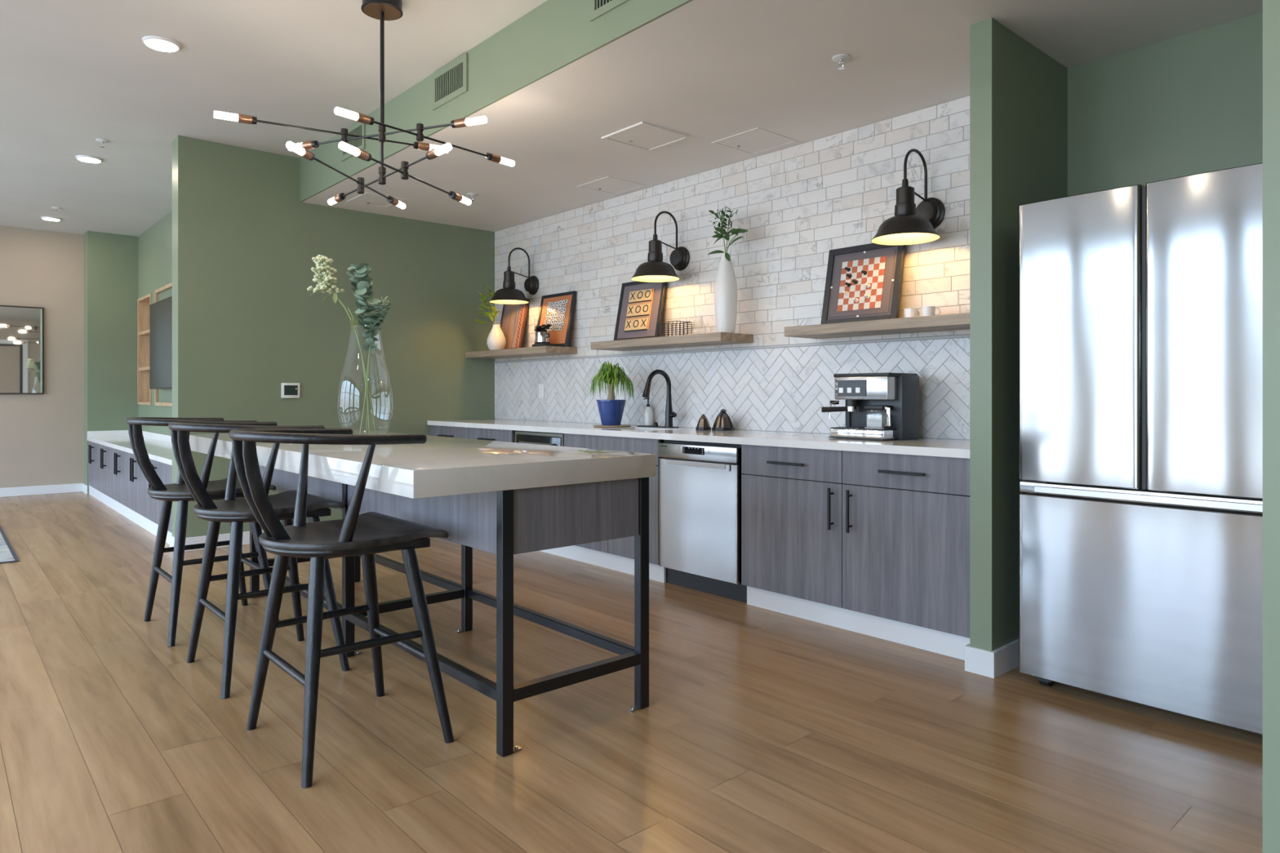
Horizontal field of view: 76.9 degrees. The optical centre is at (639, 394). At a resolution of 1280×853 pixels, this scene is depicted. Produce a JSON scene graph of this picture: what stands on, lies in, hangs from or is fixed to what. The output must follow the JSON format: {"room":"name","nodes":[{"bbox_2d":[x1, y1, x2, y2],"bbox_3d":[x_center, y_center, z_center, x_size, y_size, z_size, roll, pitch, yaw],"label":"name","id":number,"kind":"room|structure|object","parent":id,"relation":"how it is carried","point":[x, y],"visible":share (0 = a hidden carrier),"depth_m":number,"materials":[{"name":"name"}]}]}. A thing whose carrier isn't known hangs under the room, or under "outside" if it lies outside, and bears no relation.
{"room":"kitchen","nodes":[
{"label":"kitchen","id":0,"kind":"room"},
{"bbox_2d":[0,225,84,488],"bbox_3d":[-8.271,-0.356,7.666,4.930,2.953,0.100,0,0,-41],"label":"wall","id":1,"kind":"structure","parent":0,"point":[42,436],"depth_m":9.05,"materials":[{"name":"paint"}]},
{"bbox_2d":[0,305,44,394],"bbox_3d":[-7.018,-0.483,8.681,0.964,0.964,0.034,0,0,-41],"label":"wall mirror","id":2,"kind":"object","parent":1,"relation":"attached to","point":[21,327],"visible":1,"depth_m":8.87,"materials":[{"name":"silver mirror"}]},
{"bbox_2d":[0,483,82,497],"bbox_3d":[-8.239,1.071,7.617,4.914,0.098,0.016,0,0,-41],"label":"baseboard","id":3,"kind":"structure","parent":1,"relation":"attached to","point":[77,487],"depth_m":8.98,"materials":[{"name":"white paint"}]},
{"bbox_2d":[84,231,137,493],"bbox_3d":[-6.113,-0.356,9.376,0.570,2.953,0.390,0,0,-41],"label":"wall","id":4,"kind":"structure","parent":0,"point":[110,260],"depth_m":9.19,"materials":[{"name":"green paint"}]},
{"bbox_2d":[137,210,172,435],"bbox_3d":[-4.387,-0.356,7.804,0.100,2.953,4.250,0,0,-41],"label":"wall","id":5,"kind":"structure","parent":0,"point":[155,243],"depth_m":8.62,"materials":[{"name":"green paint"}]},
{"bbox_2d":[137,293,151,404],"bbox_3d":[-5.490,-0.490,9.151,0.252,1.220,0.729,0,0,-41],"label":"bookshelf","id":6,"kind":"object","parent":5,"relation":"attached to","point":[144,392],"visible":0.31,"depth_m":9.35,"materials":[{"name":"brown wood"}]},
{"bbox_2d":[149,296,172,389],"bbox_3d":[-4.535,-0.490,7.814,0.105,0.874,1.560,0,0,-41],"label":"television","id":7,"kind":"object","parent":5,"relation":"attached to","point":[160,312],"visible":0.52,"depth_m":7.94,"materials":[{"name":"black glass"}]},
{"bbox_2d":[155,282,172,406],"bbox_3d":[-4.532,-0.490,7.870,0.030,1.220,1.800,0,0,-41],"label":"wall frame","id":8,"kind":"object","parent":5,"relation":"attached to","point":[169,286],"visible":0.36,"depth_m":8.36,"materials":[{"name":"brown wood"}]},
{"bbox_2d":[0,0,546,235],"bbox_3d":[-3.587,-1.883,2.750,6.057,0.100,13.870,0,0,-41],"label":"ceiling","id":9,"kind":"structure","parent":0,"point":[74,73],"depth_m":4.68,"materials":[{"name":"paint"}]},
{"bbox_2d":[75,155,102,163],"bbox_3d":[-4.279,-1.825,6.262,0.176,0.016,0.176,0,0,-41],"label":"recessed light","id":10,"kind":"object","parent":9,"relation":"in","point":[87,158],"visible":1,"depth_m":6.24,"materials":[{"name":"white"}]},
{"bbox_2d":[142,35,181,52],"bbox_3d":[-2.496,-1.825,4.205,0.176,0.016,0.176,0,0,-41],"label":"recessed light","id":11,"kind":"object","parent":9,"relation":"in","point":[157,42],"visible":1,"depth_m":4.18,"materials":[{"name":"white paint"}]},
{"bbox_2d":[213,0,515,208],"bbox_3d":[-1.185,-1.392,3.754,1.168,0.882,1.086,0,0,24],"label":"chandelier","id":12,"kind":"object","parent":9,"relation":"hanging from","point":[382,10],"visible":1,"depth_m":3.71,"materials":[{"name":"black metal"}]},
{"bbox_2d":[237,113,252,124],"bbox_3d":[-1.765,-1.230,3.603,0.058,0.037,0.037,0,0,-30],"label":"bulb socket","id":13,"kind":"object","parent":12,"relation":"attached to","point":[243,118],"depth_m":3.59,"materials":[{"name":"orange metal"}]},
{"bbox_2d":[298,147,312,159],"bbox_3d":[-1.424,-1.024,3.432,0.037,0.037,0.058,0,0,8],"label":"bulb socket","id":14,"kind":"object","parent":12,"relation":"attached to","point":[304,153],"depth_m":3.41,"materials":[{"name":"orange metal"}]},
{"bbox_2d":[302,140,315,149],"bbox_3d":[-1.597,-1.203,3.891,0.058,0.037,0.037,0,0,21],"label":"bulb socket","id":15,"kind":"object","parent":12,"relation":"attached to","point":[309,144],"depth_m":3.87,"materials":[{"name":"orange metal"}]},
{"bbox_2d":[354,147,368,160],"bbox_3d":[-1.131,-0.974,3.271,0.037,0.037,0.058,0,0,18],"label":"bulb socket","id":16,"kind":"object","parent":12,"relation":"attached to","point":[360,153],"depth_m":3.25,"materials":[{"name":"orange metal"}]},
{"bbox_2d":[355,111,370,124],"bbox_3d":[-1.180,-1.173,3.428,0.037,0.037,0.058,0,0,38],"label":"bulb socket","id":17,"kind":"object","parent":12,"relation":"attached to","point":[361,117],"depth_m":3.41,"materials":[{"name":"orange metal"}]},
{"bbox_2d":[417,142,430,151],"bbox_3d":[-1.075,-1.230,4.000,0.058,0.037,0.037,0,0,-30],"label":"bulb socket","id":18,"kind":"object","parent":12,"relation":"attached to","point":[420,145],"depth_m":3.99,"materials":[{"name":"orange metal"}]},
{"bbox_2d":[427,146,440,159],"bbox_3d":[-0.855,-1.002,3.353,0.037,0.037,0.058,0,0,-41],"label":"bulb socket","id":19,"kind":"object","parent":12,"relation":"attached to","point":[433,153],"depth_m":3.34,"materials":[{"name":"orange metal"}]},
{"bbox_2d":[453,117,468,128],"bbox_3d":[-0.791,-1.203,3.575,0.058,0.037,0.037,0,0,21],"label":"bulb socket","id":20,"kind":"object","parent":12,"relation":"attached to","point":[461,122],"depth_m":3.56,"materials":[{"name":"orange metal"}]},
{"bbox_2d":[172,135,494,537],"bbox_3d":[-2.361,-0.356,6.630,2.587,2.953,0.190,0,0,-41],"label":"wall","id":21,"kind":"structure","parent":0,"point":[246,322],"depth_m":6.26,"materials":[{"name":"green paint"}]},
{"bbox_2d":[88,485,172,544],"bbox_3d":[-4.778,1.070,7.459,0.015,0.100,4.250,0,0,-41],"label":"trim","id":22,"kind":"structure","parent":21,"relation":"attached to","point":[133,516],"depth_m":7.24,"materials":[{"name":"white paint"}]},
{"bbox_2d":[184,529,263,551],"bbox_3d":[-2.532,1.071,6.342,1.950,0.098,0.016,0,0,-41],"label":"baseboard","id":23,"kind":"structure","parent":21,"relation":"attached to","point":[246,535],"depth_m":5.87,"materials":[{"name":"white paint"}]},
{"bbox_2d":[280,382,299,398],"bbox_3d":[-2.688,-0.028,6.202,0.136,0.116,0.020,0,0,-41],"label":"thermostat","id":24,"kind":"object","parent":21,"relation":"attached to","point":[288,390],"visible":1,"depth_m":6.19,"materials":[{"name":"white plastic"}]},
{"bbox_2d":[539,545,666,582],"bbox_3d":[-0.820,1.069,5.883,0.015,0.101,2.930,0,0,-41],"label":"trim","id":25,"kind":"structure","parent":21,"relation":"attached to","point":[625,565],"depth_m":5.20,"materials":[{"name":"white paint"}]},
{"bbox_2d":[299,0,693,202],"bbox_3d":[0.254,-1.687,2.983,0.012,0.392,8.740,0,0,-41],"label":"wall","id":26,"kind":"structure","parent":0,"point":[554,34],"depth_m":4.04,"materials":[{"name":"green paint"}]},
{"bbox_2d":[341,121,365,161],"bbox_3d":[-1.944,-1.719,5.459,0.010,0.202,0.390,0,0,-41],"label":"air vent","id":27,"kind":"object","parent":26,"relation":"in","point":[358,128],"visible":0.59,"depth_m":5.42,"materials":[{"name":"green metal"}]},
{"bbox_2d":[431,53,467,110],"bbox_3d":[-1.051,-1.719,4.446,0.010,0.202,0.390,0,0,-41],"label":"air vent","id":28,"kind":"object","parent":26,"relation":"in","point":[450,82],"visible":1,"depth_m":4.44,"materials":[{"name":"green metal"}]},
{"bbox_2d":[589,0,629,21],"bbox_3d":[-0.085,-1.719,3.351,0.010,0.202,0.390,0,0,-41],"label":"air vent","id":29,"kind":"object","parent":26,"relation":"in","point":[597,8],"visible":1,"depth_m":3.44,"materials":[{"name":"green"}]},
{"bbox_2d":[596,400,626,425],"bbox_3d":[-0.203,0.129,5.674,0.208,0.178,0.208,0,0,-41],"label":"pot","id":30,"kind":"object","parent":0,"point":[611,411],"depth_m":5.60,"materials":[{"name":"blue ceramic"}]},
{"bbox_2d":[0,491,1262,852],"bbox_3d":[-2.933,1.120,3.333,7.806,0.001,17.043,0,0,-41],"label":"floor","id":31,"kind":"structure","parent":0,"point":[58,806],"depth_m":2.58,"materials":[{"name":"brown wood"}]},
{"bbox_2d":[0,525,19,564],"bbox_3d":[-6.118,1.115,5.805,2.400,0.008,3.240,0,0,-41],"label":"area rug","id":32,"kind":"object","parent":31,"relation":"on","point":[7,555],"visible":1,"depth_m":5.69,"materials":[{"name":"grey carpet"}]},
{"bbox_2d":[88,440,99,491],"bbox_3d":[-5.766,0.770,8.888,0.514,0.499,0.798,0,0,-41],"label":"media cabinet","id":33,"kind":"object","parent":31,"relation":"on","point":[93,448],"visible":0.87,"depth_m":8.70,"materials":[{"name":"grey wood"}]},
{"bbox_2d":[87,430,172,465],"bbox_3d":[-4.611,0.467,7.607,0.494,0.104,4.248,0,0,-41],"label":"countertop","id":34,"kind":"structure","parent":33,"relation":"on","point":[158,446],"depth_m":8.08,"materials":[{"name":"white stone"}]},
{"bbox_2d":[99,444,112,498],"bbox_3d":[-5.237,0.770,8.288,0.514,0.499,0.798,0,0,-41],"label":"media cabinet","id":35,"kind":"object","parent":31,"relation":"on","point":[105,452],"visible":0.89,"depth_m":8.09,"materials":[{"name":"grey wood"}]},
{"bbox_2d":[112,448,127,506],"bbox_3d":[-4.707,0.770,7.688,0.514,0.499,0.798,0,0,-41],"label":"media cabinet","id":36,"kind":"object","parent":31,"relation":"on","point":[119,457],"visible":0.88,"depth_m":7.49,"materials":[{"name":"grey wood"}]},
{"bbox_2d":[127,452,145,517],"bbox_3d":[-4.178,0.770,7.088,0.514,0.499,0.798,0,0,-41],"label":"media cabinet","id":37,"kind":"object","parent":31,"relation":"on","point":[135,477],"visible":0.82,"depth_m":6.92,"materials":[{"name":"grey wood"}]},
{"bbox_2d":[145,458,166,524],"bbox_3d":[-3.649,0.770,6.488,0.514,0.499,0.798,0,0,-41],"label":"media cabinet","id":38,"kind":"object","parent":31,"relation":"on","point":[153,506],"visible":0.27,"depth_m":6.35,"materials":[{"name":"grey wood"}]},
{"bbox_2d":[166,463,172,533],"bbox_3d":[-3.317,0.771,6.084,0.400,0.498,0.243,0,0,-41],"label":"filler panel","id":39,"kind":"object","parent":31,"relation":"on","point":[169,468],"visible":0.07,"depth_m":5.96,"materials":[{"name":"grey wood"}]},
{"bbox_2d":[125,417,279,646],"bbox_3d":[-2.133,0.616,3.892,0.593,1.014,0.615,0,0,-41],"label":"bar stool","id":40,"kind":"object","parent":31,"relation":"on","point":[179,491],"visible":0.65,"depth_m":3.74,"materials":[{"name":"black wood"}]},
{"bbox_2d":[168,421,350,698],"bbox_3d":[-1.578,0.616,3.281,0.593,1.014,0.615,0,0,-41],"label":"bar stool","id":41,"kind":"object","parent":31,"relation":"on","point":[236,511],"visible":0.77,"depth_m":3.16,"materials":[{"name":"black wood"}]},
{"bbox_2d":[228,427,453,787],"bbox_3d":[-1.001,0.616,2.611,0.593,1.014,0.615,0,0,-41],"label":"bar stool","id":42,"kind":"object","parent":31,"relation":"on","point":[366,535],"visible":1,"depth_m":2.52,"materials":[{"name":"black wood"}]},
{"bbox_2d":[189,429,655,756],"bbox_3d":[-1.174,0.667,3.584,0.930,0.904,2.670,0,0,-41],"label":"bar table","id":43,"kind":"object","parent":31,"relation":"on","point":[504,500],"visible":0.71,"depth_m":2.75,"materials":[{"name":"stone"}]},
{"bbox_3d":[-1.289,-0.052,3.783,0.255,0.533,0.255,0,0,-41],"label":"glass vase","id":44,"kind":"object","parent":43,"relation":"on","visible":0},
{"bbox_2d":[306,254,376,434],"bbox_3d":[-1.400,-0.226,3.765,0.296,0.853,0.146,0,0,12],"label":"stem","id":45,"kind":"object","parent":44,"relation":"in","point":[322,272],"visible":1,"depth_m":3.77,"materials":[{"name":"green plant"}]},
{"bbox_2d":[346,262,391,434],"bbox_3d":[-1.270,-0.209,3.780,0.198,0.819,0.128,0,0,4],"label":"stem","id":46,"kind":"object","parent":44,"relation":"in","point":[363,287],"visible":0.99,"depth_m":3.77,"materials":[{"name":"green plant"}]},
{"bbox_2d":[430,425,467,438],"bbox_3d":[-1.377,0.644,6.935,0.683,0.752,0.653,0,0,-41],"label":"base cabinet","id":47,"kind":"object","parent":31,"relation":"on","point":[435,430],"visible":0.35,"depth_m":6.71,"materials":[{"name":"grey wood"}]},
{"bbox_2d":[427,418,969,458],"bbox_3d":[0.025,0.248,5.357,0.666,0.038,4.875,0,0,-41],"label":"countertop","id":48,"kind":"structure","parent":47,"relation":"on","point":[955,448],"depth_m":4.46,"materials":[{"name":"white stone"}]},
{"bbox_2d":[593,424,631,426],"bbox_3d":[-0.195,0.224,5.680,0.270,0.010,0.270,0,0,-41],"label":"saucer","id":49,"kind":"object","parent":48,"relation":"on","point":[597,425],"visible":0.88,"depth_m":5.58,"materials":[{"name":"beige wood"}]},
{"bbox_2d":[590,360,634,425],"bbox_3d":[-0.201,-0.008,5.676,0.321,0.451,0.320,0,0,-41],"label":"potted palm","id":50,"kind":"object","parent":49,"relation":"on","point":[611,411],"visible":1,"depth_m":5.61,"materials":[{"name":"green plant"}]},
{"bbox_2d":[643,397,653,425],"bbox_3d":[0.058,0.123,5.733,0.070,0.200,0.070,0,0,4],"label":"soap dispenser","id":51,"kind":"object","parent":48,"relation":"on","point":[647,413],"visible":0.97,"depth_m":5.71,"materials":[{"name":"white ceramic"}]},
{"bbox_2d":[636,369,679,427],"bbox_3d":[0.056,0.031,5.545,0.293,0.395,0.375,0,0,-41],"label":"faucet","id":52,"kind":"object","parent":48,"relation":"on","point":[669,415],"visible":1,"depth_m":5.50,"materials":[{"name":"black metal"}]},
{"bbox_2d":[695,413,711,430],"bbox_3d":[0.406,0.179,5.157,0.090,0.100,0.090,0,0,-19],"label":"ornament","id":53,"kind":"object","parent":48,"relation":"on","point":[703,424],"visible":1,"depth_m":5.13,"materials":[{"name":"black metal"}]},
{"bbox_2d":[711,408,734,431],"bbox_3d":[0.527,0.161,5.118,0.132,0.136,0.132,0,0,-19],"label":"ornament","id":54,"kind":"object","parent":48,"relation":"on","point":[722,422],"visible":1,"depth_m":5.08,"materials":[{"name":"black metal"}]},
{"bbox_2d":[821,373,919,440],"bbox_3d":[1.181,0.062,4.154,0.337,0.334,0.379,0,0,-41],"label":"coffee machine","id":55,"kind":"object","parent":48,"relation":"on","point":[882,406],"visible":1,"depth_m":4.05,"materials":[{"name":"grey plastic"}]},
{"bbox_2d":[830,428,897,439],"bbox_3d":[1.140,0.200,4.109,0.136,0.042,0.316,0,0,-41],"label":"drip tray","id":56,"kind":"object","parent":55,"relation":"on","point":[850,433],"depth_m":4.03,"materials":[{"name":"silver metal"}]},
{"bbox_2d":[467,427,515,442],"bbox_3d":[-0.942,0.644,6.442,0.683,0.752,0.658,0,0,-41],"label":"base cabinet","id":57,"kind":"object","parent":31,"relation":"on","point":[501,435],"visible":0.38,"depth_m":6.20,"materials":[{"name":"grey wood"}]},
{"bbox_2d":[515,430,564,446],"bbox_3d":[-0.529,0.643,5.932,0.648,0.746,0.649,0,0,-41],"label":"microwave","id":58,"kind":"object","parent":31,"relation":"on","point":[521,437],"visible":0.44,"depth_m":5.70,"materials":[{"name":"black"}]},
{"bbox_2d":[564,433,660,564],"bbox_3d":[0.022,0.644,5.348,0.683,0.752,0.953,0,0,-41],"label":"base cabinet","id":59,"kind":"object","parent":31,"relation":"on","point":[622,547],"visible":0.19,"depth_m":5.00,"materials":[{"name":"grey wood"}]},
{"bbox_2d":[657,440,743,584],"bbox_3d":[0.539,0.646,4.738,0.624,0.748,0.617,0,0,-41],"label":"dishwasher","id":60,"kind":"object","parent":31,"relation":"on","point":[700,482],"visible":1,"depth_m":4.51,"materials":[{"name":"silver metal"}]},
{"bbox_2d":[666,568,746,603],"bbox_3d":[0.375,1.070,4.553,0.015,0.100,0.645,0,0,-41],"label":"trim","id":61,"kind":"structure","parent":31,"relation":"on","point":[715,587],"depth_m":4.53,"materials":[{"name":"black"}]},
{"bbox_2d":[741,444,844,608],"bbox_3d":[0.977,0.644,4.265,0.683,0.752,0.632,0,0,-41],"label":"base cabinet","id":62,"kind":"object","parent":31,"relation":"on","point":[792,497],"visible":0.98,"depth_m":4.04,"materials":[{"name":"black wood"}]},
{"bbox_2d":[842,450,969,638],"bbox_3d":[1.404,0.644,3.781,0.683,0.752,0.654,0,0,-41],"label":"base cabinet","id":63,"kind":"object","parent":31,"relation":"on","point":[906,517],"visible":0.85,"depth_m":3.57,"materials":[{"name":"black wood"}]},
{"bbox_2d":[1018,162,1262,737],"bbox_3d":[1.993,0.196,3.012,0.696,1.848,0.853,0,0,-41],"label":"refrigerator","id":64,"kind":"object","parent":31,"relation":"on","point":[1140,307],"visible":0.91,"depth_m":2.79,"materials":[{"name":"grey metal"}]},
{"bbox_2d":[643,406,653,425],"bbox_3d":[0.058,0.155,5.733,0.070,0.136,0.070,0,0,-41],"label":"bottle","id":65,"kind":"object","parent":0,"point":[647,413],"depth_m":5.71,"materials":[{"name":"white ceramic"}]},
{"bbox_2d":[302,0,1262,231],"bbox_3d":[0.976,-1.712,3.487,1.738,0.441,8.940,0,0,-41],"label":"ceiling","id":66,"kind":"structure","parent":0,"point":[707,71],"depth_m":3.87,"materials":[{"name":"paint"}]},
{"bbox_2d":[346,191,407,208],"bbox_3d":[-2.023,-1.486,6.196,0.320,0.012,0.370,0,0,-41],"label":"ceiling access panel","id":67,"kind":"object","parent":66,"relation":"attached to","point":[366,198],"visible":0.93,"depth_m":6.20,"materials":[{"name":"paint"}]},
{"bbox_2d":[576,176,646,195],"bbox_3d":[-0.202,-1.486,5.768,0.355,0.012,0.360,0,0,-41],"label":"ceiling access panel","id":68,"kind":"object","parent":66,"relation":"attached to","point":[608,184],"visible":1,"depth_m":5.76,"materials":[{"name":"paint"}]},
{"bbox_2d":[601,121,690,151],"bbox_3d":[0.035,-1.486,4.667,0.375,0.012,0.360,0,0,-41],"label":"ceiling access panel","id":69,"kind":"object","parent":66,"relation":"attached to","point":[643,135],"visible":1,"depth_m":4.65,"materials":[{"name":"paint"}]},
{"bbox_2d":[711,127,799,155],"bbox_3d":[0.679,-1.486,4.764,0.370,0.012,0.360,0,0,-41],"label":"ceiling access panel","id":70,"kind":"object","parent":66,"relation":"attached to","point":[756,140],"visible":1,"depth_m":4.75,"materials":[{"name":"paint"}]},
{"bbox_2d":[831,53,850,69],"bbox_3d":[0.892,-1.468,3.573,0.080,0.048,0.080,0,0,-41],"label":"sprinkler","id":71,"kind":"object","parent":66,"relation":"attached to","point":[841,58],"visible":1,"depth_m":3.56,"materials":[{"name":"white paint"}]},
{"bbox_2d":[494,12,1262,439],"bbox_3d":[1.537,-0.356,4.248,0.130,2.953,8.940,0,0,-41],"label":"wall","id":72,"kind":"structure","parent":0,"point":[1192,103],"depth_m":3.43,"materials":[{"name":"green paint"}]},
{"bbox_2d":[465,346,577,359],"bbox_3d":[-1.033,-0.349,6.834,0.302,0.053,1.259,0,0,-41],"label":"floating shelf","id":73,"kind":"object","parent":72,"relation":"attached to","point":[536,351],"visible":1,"depth_m":6.60,"materials":[{"name":"brown wood"}]},
{"bbox_2d":[486,324,506,350],"bbox_3d":[-1.249,-0.490,7.011,0.166,0.228,0.166,0,0,-41],"label":"vase","id":74,"kind":"object","parent":73,"relation":"on","point":[496,340],"visible":0.89,"depth_m":6.96,"materials":[{"name":"white ceramic"}]},
{"bbox_2d":[474,284,499,324],"bbox_3d":[-1.327,-0.734,7.018,0.170,0.457,0.341,0,0,-41],"label":"leaf sprig","id":75,"kind":"object","parent":74,"relation":"in","point":[491,315],"visible":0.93,"depth_m":7.00,"materials":[{"name":"green plant"}]},
{"bbox_2d":[500,298,528,349],"bbox_3d":[-1.122,-0.602,7.077,0.106,0.450,0.380,0,0,-41],"label":"framed picture","id":76,"kind":"object","parent":73,"relation":"on","point":[513,322],"visible":0.78,"depth_m":7.04,"materials":[{"name":"brown wood"}]},
{"bbox_2d":[531,324,553,346],"bbox_3d":[-0.780,-0.469,6.465,0.154,0.186,0.220,0,0,-41],"label":"ornament","id":77,"kind":"object","parent":73,"relation":"on","point":[542,336],"visible":0.99,"depth_m":6.42,"materials":[{"name":"black"}]},
{"bbox_2d":[534,290,577,346],"bbox_3d":[-0.698,-0.602,6.596,0.106,0.450,0.462,0,0,-41],"label":"framed picture","id":78,"kind":"object","parent":73,"relation":"on","point":[557,310],"visible":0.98,"depth_m":6.54,"materials":[{"name":"black paint"}]},
{"bbox_2d":[539,294,572,343],"bbox_3d":[-0.698,-0.602,6.596,0.085,0.398,0.410,0,0,-41],"label":"artwork","id":79,"kind":"object","parent":78,"relation":"attached to","point":[555,310],"depth_m":6.56,"materials":[{"name":"paper"}]},
{"bbox_2d":[591,332,753,351],"bbox_3d":[0.178,-0.349,5.460,0.302,0.053,1.282,0,0,-41],"label":"floating shelf","id":80,"kind":"object","parent":72,"relation":"attached to","point":[715,338],"visible":1,"depth_m":5.25,"materials":[{"name":"brown wood"}]},
{"bbox_2d":[613,280,666,340],"bbox_3d":[-0.002,-0.601,5.795,0.106,0.448,0.473,0,0,-41],"label":"framed picture","id":81,"kind":"object","parent":80,"relation":"on","point":[641,304],"visible":1,"depth_m":5.78,"materials":[{"name":"grey paint"}]},
{"bbox_2d":[623,288,654,332],"bbox_3d":[-0.005,-0.602,5.792,0.063,0.298,0.263,0,0,-41],"label":"artwork","id":82,"kind":"object","parent":81,"relation":"attached to","point":[640,304],"depth_m":5.77,"materials":[{"name":"orange"}]},
{"bbox_2d":[656,320,691,337],"bbox_3d":[0.228,-0.428,5.386,0.140,0.105,0.197,0,0,-41],"label":"wire basket","id":83,"kind":"object","parent":80,"relation":"on","point":[683,322],"visible":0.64,"depth_m":5.36,"materials":[{"name":"black"}]},
{"bbox_2d":[714,253,737,333],"bbox_3d":[0.536,-0.622,5.025,0.146,0.492,0.146,0,0,-41],"label":"vase","id":84,"kind":"object","parent":80,"relation":"on","point":[726,295],"visible":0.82,"depth_m":4.97,"materials":[{"name":"white ceramic"}]},
{"bbox_2d":[707,205,747,261],"bbox_3d":[0.543,-0.770,4.976,0.112,0.788,0.323,0,0,-41],"label":"leafy branch","id":85,"kind":"object","parent":84,"relation":"in","point":[722,231],"visible":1,"depth_m":4.99,"materials":[{"name":"green plant"}]},
{"bbox_2d":[493,334,969,363],"bbox_3d":[0.277,-0.291,5.578,0.018,0.013,4.878,0,0,-41],"label":"trim","id":86,"kind":"structure","parent":72,"relation":"attached to","point":[957,335],"depth_m":5.00,"materials":[{"name":"grey"}]},
{"bbox_2d":[494,95,969,361],"bbox_3d":[0.278,-0.895,5.579,0.005,1.190,4.875,0,0,-41],"label":"wall tiles","id":87,"kind":"structure","parent":72,"relation":"attached to","point":[954,254],"depth_m":4.99,"materials":[{"name":"tile"}]},
{"bbox_2d":[489,247,538,304],"bbox_3d":[-1.067,-1.007,6.792,0.407,0.470,0.324,0,0,-41],"label":"wall sconce","id":88,"kind":"object","parent":87,"relation":"attached to","point":[508,295],"visible":1,"depth_m":6.74,"materials":[{"name":"black metal"}]},
{"bbox_2d":[502,266,515,288],"bbox_3d":[-1.098,-0.977,6.764,0.104,0.187,0.104,0,0,-41],"label":"socket","id":89,"kind":"object","parent":88,"relation":"attached to","point":[508,282],"depth_m":6.73,"materials":[{"name":"black metal"}]},
{"bbox_2d":[631,210,689,282],"bbox_3d":[0.133,-1.007,5.430,0.407,0.470,0.324,0,0,-41],"label":"wall sconce","id":90,"kind":"object","parent":87,"relation":"attached to","point":[655,270],"visible":1,"depth_m":5.39,"materials":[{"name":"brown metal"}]},
{"bbox_2d":[647,234,662,261],"bbox_3d":[0.102,-0.977,5.403,0.104,0.187,0.104,0,0,-41],"label":"socket","id":91,"kind":"object","parent":90,"relation":"attached to","point":[655,254],"depth_m":5.36,"materials":[{"name":"brown metal"}]},
{"bbox_2d":[871,148,945,244],"bbox_3d":[1.353,-1.007,4.046,0.407,0.470,0.324,0,0,-41],"label":"wall sconce","id":92,"kind":"object","parent":87,"relation":"attached to","point":[910,224],"visible":1,"depth_m":4.01,"materials":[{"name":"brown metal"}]},
{"bbox_2d":[894,178,915,216],"bbox_3d":[1.322,-0.977,4.019,0.104,0.187,0.104,0,0,-41],"label":"socket","id":93,"kind":"object","parent":92,"relation":"attached to","point":[905,205],"depth_m":3.98,"materials":[{"name":"brown metal"}]},
{"bbox_2d":[494,337,969,439],"bbox_3d":[0.278,-0.028,5.579,0.007,0.511,4.878,0,0,-41],"label":"wall tiles","id":94,"kind":"structure","parent":72,"relation":"attached to","point":[514,379],"depth_m":5.10,"materials":[{"name":"tile"}]},
{"bbox_2d":[784,312,969,338],"bbox_3d":[1.348,-0.349,4.133,0.302,0.053,1.292,0,0,-41],"label":"floating shelf","id":95,"kind":"object","parent":72,"relation":"attached to","point":[954,322],"visible":0.58,"depth_m":4.11,"materials":[{"name":"brown wood"}]},
{"bbox_2d":[820,243,906,324],"bbox_3d":[1.209,-0.600,4.397,0.114,0.446,0.473,0,0,-41],"label":"framed picture","id":96,"kind":"object","parent":95,"relation":"on","point":[864,282],"visible":0.96,"depth_m":4.38,"materials":[{"name":"grey paint"}]},
{"bbox_2d":[836,256,886,311],"bbox_3d":[1.197,-0.599,4.386,0.083,0.281,0.273,0,0,-41],"label":"artwork","id":97,"kind":"object","parent":96,"relation":"attached to","point":[861,284],"depth_m":4.39,"materials":[{"name":"multicoloured"}]},
{"bbox_2d":[903,307,919,317],"bbox_3d":[1.377,-0.404,4.072,0.084,0.055,0.068,0,0,7],"label":"mug","id":98,"kind":"object","parent":95,"relation":"on","point":[913,312],"visible":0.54,"depth_m":4.05,"materials":[{"name":"white ceramic"}]},
{"bbox_2d":[920,306,940,315],"bbox_3d":[1.431,-0.404,3.982,0.084,0.055,0.068,0,0,-9],"label":"mug","id":99,"kind":"object","parent":95,"relation":"on","point":[925,310],"visible":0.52,"depth_m":3.96,"materials":[{"name":"white ceramic"}]},
{"bbox_2d":[969,17,1067,651],"bbox_3d":[1.645,-0.186,3.474,0.751,2.612,0.089,0,0,-41],"label":"wall partition","id":100,"kind":"structure","parent":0,"point":[1019,92],"depth_m":3.26,"materials":[{"name":"green paint"}]},
{"bbox_2d":[964,639,1018,678],"bbox_3d":[1.639,1.069,3.468,0.767,0.102,0.121,0,0,-41],"label":"baseboard","id":101,"kind":"structure","parent":100,"relation":"attached to","point":[994,664],"depth_m":3.22,"materials":[{"name":"white paint"}]},
{"bbox_2d":[746,586,969,660],"bbox_3d":[0.994,1.069,3.826,0.015,0.101,1.265,0,0,-41],"label":"trim","id":102,"kind":"structure","parent":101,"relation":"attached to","point":[917,637],"depth_m":3.76,"materials":[{"name":"white paint"}]},
{"bbox_2d":[1262,0,1279,852],"bbox_3d":[2.880,-0.356,1.276,1.807,2.953,2.705,0,0,-41],"label":"wall","id":103,"kind":"structure","parent":0,"point":[1271,8],"depth_m":1.68,"materials":[{"name":"green paint"}]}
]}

